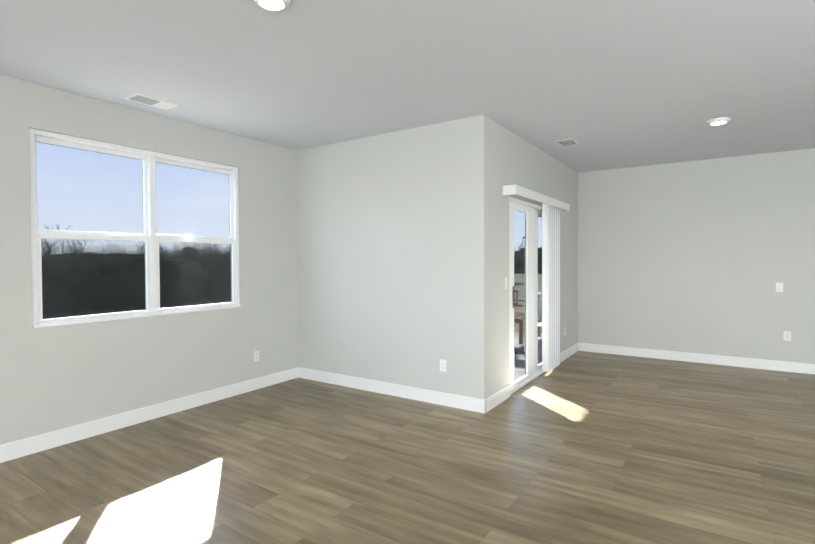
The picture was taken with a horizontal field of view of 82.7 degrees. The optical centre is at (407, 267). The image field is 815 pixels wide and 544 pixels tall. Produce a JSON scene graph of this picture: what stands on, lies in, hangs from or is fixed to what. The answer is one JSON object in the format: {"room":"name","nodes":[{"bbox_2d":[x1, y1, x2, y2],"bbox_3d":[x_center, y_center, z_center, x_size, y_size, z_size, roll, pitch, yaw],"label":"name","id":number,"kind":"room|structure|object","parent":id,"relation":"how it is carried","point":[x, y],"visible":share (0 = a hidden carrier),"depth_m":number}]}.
{"room":"empty living room","nodes":[
{"label":"empty living room","id":0,"kind":"room"},
{"bbox_2d":[0,75,298,444],"bbox_3d":[-3.480,0.025,2.512,0.160,2.740,7.855,0,1,34],"label":"wall","id":1,"kind":"structure","parent":0,"point":[54,378],"depth_m":4.03},
{"bbox_2d":[29,128,240,328],"bbox_3d":[-2.325,-0.305,4.199,0.118,1.482,1.802,0,1,34],"label":"window","id":2,"kind":"structure","parent":1,"relation":"in","point":[119,232],"depth_m":4.02},
{"bbox_2d":[0,367,298,462],"bbox_3d":[-3.401,1.332,2.486,0.014,0.125,7.535,0,1,34],"label":"baseboard","id":3,"kind":"structure","parent":1,"relation":"attached to","point":[32,445],"depth_m":4.00},
{"bbox_2d":[254,350,258,361],"bbox_3d":[-1.663,0.975,5.102,0.009,0.116,0.072,0,1,34],"label":"electrical outlet","id":4,"kind":"object","parent":1,"relation":"attached to","point":[256,355],"visible":1,"depth_m":5.10},
{"bbox_2d":[297,115,490,399],"bbox_3d":[-0.268,-0.035,4.996,2.440,2.740,0.160,0,1,34],"label":"wall","id":5,"kind":"structure","parent":0,"point":[394,253],"depth_m":4.77},
{"bbox_2d":[299,367,485,412],"bbox_3d":[-0.304,1.273,4.943,2.454,0.125,0.014,0,1,34],"label":"baseboard","id":6,"kind":"structure","parent":5,"relation":"attached to","point":[446,399],"depth_m":4.79},
{"bbox_2d":[440,359,445,371],"bbox_3d":[0.344,0.955,4.508,0.072,0.116,0.009,0,1,34],"label":"electrical outlet","id":7,"kind":"object","parent":5,"relation":"attached to","point":[442,365],"visible":1,"depth_m":4.50},
{"bbox_2d":[0,351,814,543],"bbox_3d":[1.387,1.489,1.394,9.520,0.200,11.330,0,1,34],"label":"floor","id":8,"kind":"structure","parent":0,"point":[581,447],"depth_m":3.15},
{"bbox_2d":[0,0,814,172],"bbox_3d":[1.372,-1.451,1.343,9.520,0.200,11.330,0,1,34],"label":"ceiling","id":9,"kind":"structure","parent":0,"point":[610,84],"depth_m":3.18},
{"bbox_2d":[123,93,179,109],"bbox_3d":[-2.117,-1.372,3.840,0.215,0.007,0.355,0,1,34],"label":"ceiling vent","id":10,"kind":"object","parent":9,"relation":"in","point":[149,101],"visible":1,"depth_m":3.82},
{"bbox_2d":[253,0,290,10],"bbox_3d":[-0.684,-1.343,2.333,0.194,0.028,0.194,0,1,34],"label":"recessed light","id":11,"kind":"object","parent":9,"relation":"in","point":[274,5],"visible":1,"depth_m":2.34},
{"bbox_2d":[555,138,578,145],"bbox_3d":[1.807,-1.415,5.252,0.200,0.011,0.280,0,1,34],"label":"ceiling vent","id":12,"kind":"object","parent":9,"relation":"in","point":[568,142],"visible":1,"depth_m":5.23},
{"bbox_2d":[706,117,729,124],"bbox_3d":[2.983,-1.398,4.447,0.194,0.028,0.194,0,1,34],"label":"recessed light","id":13,"kind":"object","parent":9,"relation":"in","point":[719,121],"visible":1,"depth_m":4.40},
{"bbox_2d":[491,119,577,394],"bbox_3d":[1.687,-0.061,5.879,0.160,2.740,3.475,0,1,34],"label":"wall","id":14,"kind":"structure","parent":0,"point":[517,160],"depth_m":4.95},
{"bbox_2d":[484,384,510,412],"bbox_3d":[0.884,1.274,4.526,0.014,0.125,0.634,0,1,34],"label":"baseboard","id":15,"kind":"structure","parent":14,"relation":"attached to","point":[498,398],"depth_m":4.50},
{"bbox_2d":[504,277,506,288],"bbox_3d":[0.997,0.158,4.688,0.010,0.116,0.072,0,1,34],"label":"light switch","id":16,"kind":"object","parent":14,"relation":"attached to","point":[505,283],"visible":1,"depth_m":4.67},
{"bbox_2d":[509,196,543,393],"bbox_3d":[1.468,0.282,5.500,0.167,2.066,1.656,0,1,34],"label":"sliding glass door","id":17,"kind":"structure","parent":14,"relation":"in","point":[525,292],"depth_m":5.29},
{"bbox_2d":[503,184,569,371],"bbox_3d":[1.565,0.225,5.426,0.138,2.115,2.015,0,1,34],"label":"blinds","id":18,"kind":"object","parent":14,"relation":"attached to","point":[552,208],"visible":1,"depth_m":5.68},
{"bbox_2d":[560,343,577,362],"bbox_3d":[2.311,1.230,6.674,0.014,0.125,1.185,0,1,34],"label":"baseboard","id":19,"kind":"structure","parent":14,"relation":"attached to","point":[568,352],"depth_m":6.67},
{"bbox_2d":[578,148,814,363],"bbox_3d":[5.553,-0.071,5.300,6.920,2.740,0.160,0,1,34],"label":"wall","id":20,"kind":"structure","parent":0,"point":[701,256],"depth_m":6.24},
{"bbox_2d":[578,343,814,373],"bbox_3d":[5.445,1.237,5.295,6.760,0.125,0.014,0,1,34],"label":"baseboard","id":21,"kind":"structure","parent":20,"relation":"attached to","point":[796,367],"depth_m":6.25},
{"bbox_2d":[776,282,782,291],"bbox_3d":[4.657,0.245,5.799,0.072,0.116,0.010,0,1,34],"label":"light switch","id":22,"kind":"object","parent":20,"relation":"attached to","point":[779,287],"visible":1,"depth_m":5.80},
{"bbox_2d":[784,331,790,340],"bbox_3d":[4.728,0.850,5.766,0.072,0.116,0.009,0,1,34],"label":"electrical outlet","id":23,"kind":"object","parent":20,"relation":"attached to","point":[787,335],"visible":1,"depth_m":5.76}
]}

